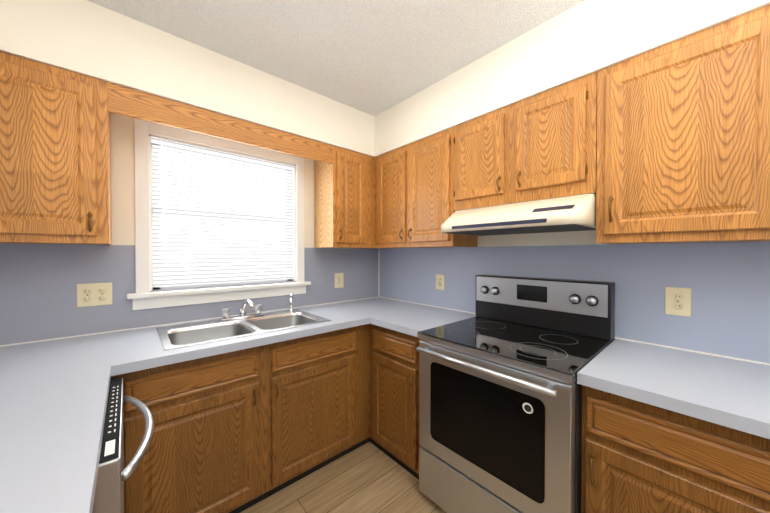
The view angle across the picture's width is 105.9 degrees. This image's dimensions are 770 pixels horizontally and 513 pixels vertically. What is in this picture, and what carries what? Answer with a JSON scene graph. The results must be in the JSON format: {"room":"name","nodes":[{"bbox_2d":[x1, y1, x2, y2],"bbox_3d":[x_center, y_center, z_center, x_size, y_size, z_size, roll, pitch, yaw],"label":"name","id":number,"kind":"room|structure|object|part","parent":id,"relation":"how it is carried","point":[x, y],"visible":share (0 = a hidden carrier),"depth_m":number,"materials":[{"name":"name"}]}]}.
{"room":"kitchen","nodes":[
{"label":"kitchen","id":0,"kind":"room"},
{"bbox_2d":[0,0,374,156],"bbox_3d":[-0.925,-1.010,1.930,2.590,0.336,0.315,-1,1,-42],"label":"soffit","id":1,"kind":"structure","parent":0,"point":[89,39],"depth_m":1.52,"materials":[{"name":"white paint"}]},
{"bbox_2d":[0,113,377,344],"bbox_3d":[-1.069,0.075,2.104,2.590,2.510,0.120,-1,1,-42],"label":"wall","id":2,"kind":"structure","parent":0,"point":[38,290],"depth_m":1.63,"materials":[{"name":"paint"}]},
{"bbox_2d":[0,52,111,244],"bbox_3d":[-1.654,-0.447,1.286,0.632,0.772,0.317,-1,1,-42],"label":"upper cabinet","id":3,"kind":"object","parent":2,"relation":"attached to","point":[55,148],"depth_m":1.27,"materials":[{"name":"brown wood"}]},
{"bbox_3d":[-1.519,-0.443,1.207,0.459,0.697,0.019,-1,1,-42],"label":"cab door","id":4,"kind":"part","parent":3,"relation":"part of","materials":[{"name":"brown wood"}]},
{"bbox_3d":[-1.349,-0.159,1.327,0.018,0.093,0.031,-1,1,-42],"label":"cab pull","id":5,"kind":"part","parent":3,"relation":"part of","materials":[{"name":"gold metal"}]},
{"bbox_2d":[77,282,111,306],"bbox_3d":[-1.570,0.206,1.575,0.136,0.122,0.009,-1,1,-42],"label":"electrical outlet","id":6,"kind":"object","parent":2,"relation":"attached to","point":[94,294],"visible":1,"depth_m":1.57,"materials":[{"name":"beige plastic"}]},
{"bbox_2d":[126,281,310,298],"bbox_3d":[-1.073,0.222,2.053,1.125,0.027,0.155,-1,1,-42],"label":"window sill","id":7,"kind":"structure","parent":2,"relation":"on","point":[187,292],"depth_m":1.90,"materials":[{"name":"white wood"}]},
{"bbox_2d":[132,119,305,309],"bbox_3d":[-1.088,-0.244,2.066,1.075,1.100,0.128,-1,1,-42],"label":"window","id":8,"kind":"structure","parent":2,"relation":"in","point":[142,217],"depth_m":1.89,"materials":[{"name":"white"}]},
{"bbox_3d":[-1.418,-0.283,1.699,0.065,1.015,0.017,-1,1,-42],"label":"casing","id":9,"kind":"part","parent":8,"relation":"part of","materials":[{"name":"white"}]},
{"bbox_3d":[-1.434,-0.485,1.812,0.040,0.458,0.025,-1,1,-42],"label":"upper window sash","id":10,"kind":"part","parent":8,"relation":"part of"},
{"bbox_3d":[-1.418,-0.042,1.798,0.040,0.508,0.025,-1,1,-42],"label":"window sash","id":11,"kind":"part","parent":8,"relation":"part of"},
{"bbox_3d":[-1.116,-0.698,2.092,0.891,0.040,0.025,-1,1,-42],"label":"top of the upper window sash","id":12,"kind":"part","parent":8,"relation":"part of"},
{"bbox_3d":[-1.052,0.272,2.031,1.075,0.069,0.015,-1,1,-42],"label":"window apron","id":13,"kind":"part","parent":8,"relation":"part of","materials":[{"name":"white wood"}]},
{"bbox_3d":[-1.099,-0.280,2.078,0.891,0.040,0.025,-1,1,-42],"label":"top of the lower window sash","id":14,"kind":"part","parent":8,"relation":"part of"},
{"bbox_3d":[-1.099,0.186,2.083,0.891,0.045,0.025,-1,1,-42],"label":"window sash","id":15,"kind":"part","parent":8,"relation":"part of","materials":[{"name":"white plastic"}]},
{"bbox_2d":[151,137,293,286],"bbox_3d":[-1.070,-0.212,2.046,0.891,1.025,0.042,-1,1,-42],"label":"window blinds","id":16,"kind":"object","parent":8,"relation":"attached to","point":[200,267],"visible":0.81,"depth_m":1.99,"materials":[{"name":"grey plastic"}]},
{"bbox_3d":[-1.094,-0.723,2.067,0.915,0.012,0.110,-1,1,-42],"label":"top window jamb","id":17,"kind":"part","parent":8,"relation":"part of","materials":[{"name":"white wood"}]},
{"bbox_3d":[-1.128,-0.260,2.111,0.915,0.940,0.003,-1,1,-42],"label":"glass","id":18,"kind":"part","parent":8,"relation":"part of","materials":[{"name":"white"}]},
{"bbox_3d":[-1.052,-0.761,2.018,0.915,0.065,0.017,-1,1,-42],"label":"top window casing","id":19,"kind":"part","parent":8,"relation":"part of","materials":[{"name":"white wood"}]},
{"bbox_3d":[-0.797,-0.492,2.376,0.040,0.458,0.025,-1,1,-42],"label":"upper window sash","id":20,"kind":"part","parent":8,"relation":"part of","materials":[{"name":"white plastic"}]},
{"bbox_3d":[-0.685,-0.290,2.348,0.065,1.015,0.017,-1,1,-42],"label":"casing","id":21,"kind":"part","parent":8,"relation":"part of","materials":[{"name":"white wood"}]},
{"bbox_2d":[334,273,343,287],"bbox_3d":[-0.411,0.215,2.602,0.095,0.132,0.009,-1,1,-42],"label":"electrical outlet","id":22,"kind":"object","parent":2,"relation":"attached to","point":[338,280],"visible":1,"depth_m":2.60,"materials":[{"name":"beige plastic"}]},
{"bbox_2d":[312,145,367,247],"bbox_3d":[-0.373,-0.459,2.420,0.304,0.772,0.317,-1,1,-42],"label":"upper cabinet","id":23,"kind":"object","parent":2,"relation":"attached to","point":[340,174],"depth_m":2.30,"materials":[{"name":"brown wood"}]},
{"bbox_3d":[-0.264,-0.456,2.318,0.275,0.697,0.019,-1,1,-42],"label":"cab door","id":24,"kind":"part","parent":23,"relation":"part of","materials":[{"name":"brown wood"}]},
{"bbox_2d":[87,0,584,115],"bbox_3d":[0.396,-1.211,0.436,2.830,0.100,4.540,-1,1,-42],"label":"ceiling","id":25,"kind":"structure","parent":0,"point":[374,57],"depth_m":1.54,"materials":[{"name":"white paint"}]},
{"bbox_2d":[240,442,446,512],"bbox_3d":[0.396,1.399,0.465,2.830,0.100,4.540,-1,1,-42],"label":"floor","id":26,"kind":"structure","parent":0,"point":[369,477],"depth_m":1.65,"materials":[{"name":"laminate"}]},
{"bbox_2d":[93,378,153,512],"bbox_3d":[-1.047,0.911,0.725,0.742,0.870,0.602,-1,1,-42],"label":"dishwasher","id":27,"kind":"object","parent":26,"relation":"on","point":[113,475],"visible":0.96,"depth_m":0.75,"materials":[{"name":"grey metal"}]},
{"bbox_3d":[-0.847,0.857,0.901,0.055,0.763,0.602,-1,1,-42],"label":"door","id":28,"kind":"part","parent":27,"relation":"part of","materials":[{"name":"silver metal"}]},
{"bbox_2d":[104,386,117,455],"bbox_3d":[-0.822,0.474,0.879,0.018,0.001,0.481,-1,1,-42],"label":"control panel","id":29,"kind":"object","parent":27,"relation":"on","point":[111,418],"depth_m":0.82,"materials":[{"name":"black plastic"}]},
{"bbox_3d":[-0.798,0.543,0.937,0.082,0.021,0.536,-1,1,-42],"label":"handle","id":30,"kind":"part","parent":27,"relation":"part of","materials":[{"name":"silver metal"}]},
{"bbox_2d":[0,297,769,512],"bbox_3d":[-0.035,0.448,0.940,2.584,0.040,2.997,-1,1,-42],"label":"base cabinets","id":31,"kind":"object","parent":26,"relation":"on","point":[238,422],"depth_m":1.25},
{"bbox_3d":[-1.025,0.413,2.058,2.584,0.006,0.009,-1,1,-42],"label":"countertop trim","id":32,"kind":"part","parent":31,"relation":"part of","materials":[{"name":"white laminate"}]},
{"bbox_3d":[-0.879,0.975,1.389,0.540,0.597,0.019,-1,1,-42],"label":"cab door","id":33,"kind":"part","parent":31,"relation":"part of","materials":[{"name":"brown wood"}]},
{"bbox_2d":[220,299,263,320],"bbox_3d":[-0.893,0.343,1.878,0.260,0.141,0.238,-1,1,-42],"label":"faucet","id":34,"kind":"object","parent":31,"relation":"on","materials":[{"name":"silver metal"}]},
{"bbox_2d":[156,309,331,348],"bbox_3d":[-0.837,0.501,1.786,0.864,0.173,0.521,-1,1,-42],"label":"sink","id":35,"kind":"object","parent":31,"relation":"in","point":[192,332],"depth_m":1.80,"materials":[{"name":"silver metal"}]},
{"bbox_3d":[-0.680,0.747,1.529,0.018,0.093,0.031,-1,1,-42],"label":"cab pull","id":36,"kind":"part","parent":31,"relation":"part of","materials":[{"name":"gold metal"}]},
{"bbox_3d":[-0.592,0.746,1.607,0.018,0.093,0.031,-1,1,-42],"label":"cab pull","id":37,"kind":"part","parent":31,"relation":"part of","materials":[{"name":"gold metal"}]},
{"bbox_2d":[288,293,295,312],"bbox_3d":[-0.698,0.341,2.172,0.039,0.139,0.041,-1,1,-42],"label":"sprayer","id":38,"kind":"object","parent":31,"relation":"on","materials":[{"name":"silver metal"}]},
{"bbox_3d":[-0.414,0.970,1.801,0.572,0.597,0.019,-1,1,-42],"label":"cab door","id":39,"kind":"part","parent":31,"relation":"part of","materials":[{"name":"brown wood"}]},
{"bbox_3d":[-0.061,0.161,2.909,0.009,0.479,0.009,-1,1,-42],"label":"backsplash corner trim","id":40,"kind":"part","parent":31,"relation":"part of","materials":[{"name":"white"}]},
{"bbox_3d":[0.053,0.577,1.877,0.019,0.132,0.407,-1,1,-42],"label":"cab drawer","id":41,"kind":"part","parent":31,"relation":"part of","materials":[{"name":"brown wood"}]},
{"bbox_3d":[0.053,0.969,1.881,0.019,0.597,0.407,-1,1,-42],"label":"cab door","id":42,"kind":"part","parent":31,"relation":"part of","materials":[{"name":"brown wood"}]},
{"bbox_3d":[0.153,0.745,1.728,0.031,0.093,0.018,-1,1,-42],"label":"cab pull","id":43,"kind":"part","parent":31,"relation":"part of","materials":[{"name":"gold metal"}]},
{"bbox_3d":[0.916,0.416,1.808,0.009,0.006,2.938,-1,1,-42],"label":"countertop trim","id":44,"kind":"part","parent":31,"relation":"part of","materials":[{"name":"white laminate"}]},
{"bbox_3d":[0.749,0.777,1.055,0.031,0.123,0.018,-1,1,-42],"label":"cab pull","id":45,"kind":"part","parent":31,"relation":"part of","materials":[{"name":"gold metal"}]},
{"bbox_3d":[0.905,0.980,0.919,0.019,0.597,0.461,-1,1,-42],"label":"cab door","id":46,"kind":"part","parent":31,"relation":"part of","materials":[{"name":"brown wood"}]},
{"bbox_3d":[0.905,0.588,0.915,0.019,0.132,0.461,-1,1,-42],"label":"cab drawer","id":47,"kind":"part","parent":31,"relation":"part of","materials":[{"name":"brown wood"}]},
{"bbox_2d":[416,274,614,512],"bbox_3d":[0.658,0.734,1.531,0.729,1.205,0.744,-1,1,-42],"label":"stove","id":48,"kind":"object","parent":26,"relation":"on","point":[500,415],"visible":0.92,"depth_m":1.36,"materials":[{"name":"grey metal"}]},
{"bbox_3d":[0.449,1.178,1.351,0.048,0.242,0.736,-1,1,-42],"label":"drawer","id":49,"kind":"part","parent":48,"relation":"part of","materials":[{"name":"silver metal"}]},
{"bbox_3d":[0.408,0.493,1.308,0.062,0.025,0.664,-1,1,-42],"label":"handle","id":50,"kind":"part","parent":48,"relation":"part of","materials":[{"name":"silver metal"}]},
{"bbox_3d":[0.429,0.759,1.331,0.003,0.410,0.564,-1,1,-42],"label":"door glass","id":51,"kind":"part","parent":48,"relation":"part of","materials":[{"name":"black glass"}]},
{"bbox_3d":[0.449,0.756,1.346,0.048,0.579,0.736,-1,1,-42],"label":"door","id":52,"kind":"part","parent":48,"relation":"part of","materials":[{"name":"silver metal"}]},
{"bbox_2d":[417,317,609,380],"bbox_3d":[0.643,0.427,1.515,0.593,0.025,0.744,-1,1,-42],"label":"cooktop","id":53,"kind":"object","parent":48,"relation":"in","point":[554,354],"depth_m":1.41,"materials":[{"name":"black glass"}]},
{"bbox_3d":[0.861,0.219,1.705,0.008,0.162,0.720,-1,1,-42],"label":"panel","id":54,"kind":"part","parent":48,"relation":"part of","materials":[{"name":"silver metal"}]},
{"bbox_2d":[375,0,769,156],"bbox_3d":[0.921,-1.006,1.561,0.315,0.336,2.685,-1,1,-42],"label":"soffit","id":55,"kind":"structure","parent":0,"point":[582,39],"depth_m":1.43,"materials":[{"name":"white paint"}]},
{"bbox_2d":[380,230,769,362],"bbox_3d":[1.410,0.084,1.348,0.120,2.510,4.540,-1,1,-42],"label":"wall","id":56,"kind":"structure","parent":0,"point":[728,283],"depth_m":1.44,"materials":[{"name":"paint"}]},
{"bbox_2d":[376,128,477,248],"bbox_3d":[0.283,-0.458,2.282,0.316,0.772,0.799,-1,1,-42],"label":"upper cabinet","id":57,"kind":"object","parent":56,"relation":"attached to","point":[414,180],"depth_m":2.11,"materials":[{"name":"brown wood"}]},
{"bbox_3d":[0.046,-0.456,2.325,0.019,0.697,0.322,-1,1,-42],"label":"cab door","id":58,"kind":"part","parent":57,"relation":"part of","materials":[{"name":"brown wood"}]},
{"bbox_3d":[0.300,-0.453,2.038,0.019,0.697,0.362,-1,1,-42],"label":"cab door","id":59,"kind":"part","parent":57,"relation":"part of","materials":[{"name":"brown wood"}]},
{"bbox_2d":[436,274,443,289],"bbox_3d":[0.444,0.206,2.342,0.009,0.122,0.082,-1,1,-42],"label":"electrical outlet","id":60,"kind":"object","parent":56,"relation":"attached to","point":[439,281],"visible":1,"depth_m":2.34,"materials":[{"name":"beige plastic"}]},
{"bbox_2d":[452,108,503,212],"bbox_3d":[0.674,-0.568,1.839,0.316,0.542,0.378,-1,1,-42],"label":"upper cabinet","id":61,"kind":"object","parent":56,"relation":"attached to","point":[478,143],"depth_m":1.74,"materials":[{"name":"brown wood"}]},
{"bbox_3d":[0.560,-0.577,1.744,0.019,0.442,0.319,-1,1,-42],"label":"cab door","id":62,"kind":"part","parent":61,"relation":"part of","materials":[{"name":"brown wood"}]},
{"bbox_3d":[0.632,-0.412,1.626,0.031,0.093,0.018,-1,1,-42],"label":"cab pull","id":63,"kind":"part","parent":61,"relation":"part of","materials":[{"name":"gold metal"}]},
{"bbox_2d":[441,193,595,235],"bbox_3d":[0.734,-0.217,1.637,0.498,0.152,0.762,-1,1,-42],"label":"range hood","id":64,"kind":"object","parent":56,"relation":"attached to","point":[569,213],"visible":0.92,"depth_m":1.44,"materials":[{"name":"beige metal"}]},
{"bbox_2d":[504,71,599,203],"bbox_3d":[0.929,-0.565,1.551,0.316,0.542,0.390,-1,1,-42],"label":"upper cabinet","id":65,"kind":"object","parent":56,"relation":"attached to","point":[552,137],"depth_m":1.43,"materials":[{"name":"brown wood"}]},
{"bbox_3d":[0.707,-0.411,1.542,0.031,0.093,0.018,-1,1,-42],"label":"cab pull","id":66,"kind":"part","parent":65,"relation":"part of","materials":[{"name":"gold metal"}]},
{"bbox_3d":[0.816,-0.574,1.454,0.019,0.442,0.317,-1,1,-42],"label":"cab door","id":67,"kind":"part","parent":65,"relation":"part of","materials":[{"name":"brown wood"}]},
{"bbox_2d":[665,287,690,316],"bbox_3d":[1.340,0.206,1.330,0.009,0.128,0.084,-1,1,-42],"label":"electrical outlet","id":68,"kind":"object","parent":56,"relation":"attached to","point":[677,301],"visible":1,"depth_m":1.33,"materials":[{"name":"beige plastic"}]},
{"bbox_2d":[595,5,769,243],"bbox_3d":[1.231,-0.446,1.212,0.316,0.772,0.517,-1,1,-42],"label":"upper cabinet","id":69,"kind":"object","parent":56,"relation":"attached to","point":[668,143],"depth_m":1.08,"materials":[{"name":"brown wood"}]},
{"bbox_3d":[0.968,-0.205,1.250,0.031,0.118,0.018,-1,1,-42],"label":"cab pull","id":70,"kind":"part","parent":69,"relation":"part of","materials":[{"name":"gold metal"}]},
{"bbox_3d":[1.126,-0.442,1.106,0.019,0.697,0.471,-1,1,-42],"label":"cab door","id":71,"kind":"part","parent":69,"relation":"part of","materials":[{"name":"brown wood"}]}
]}

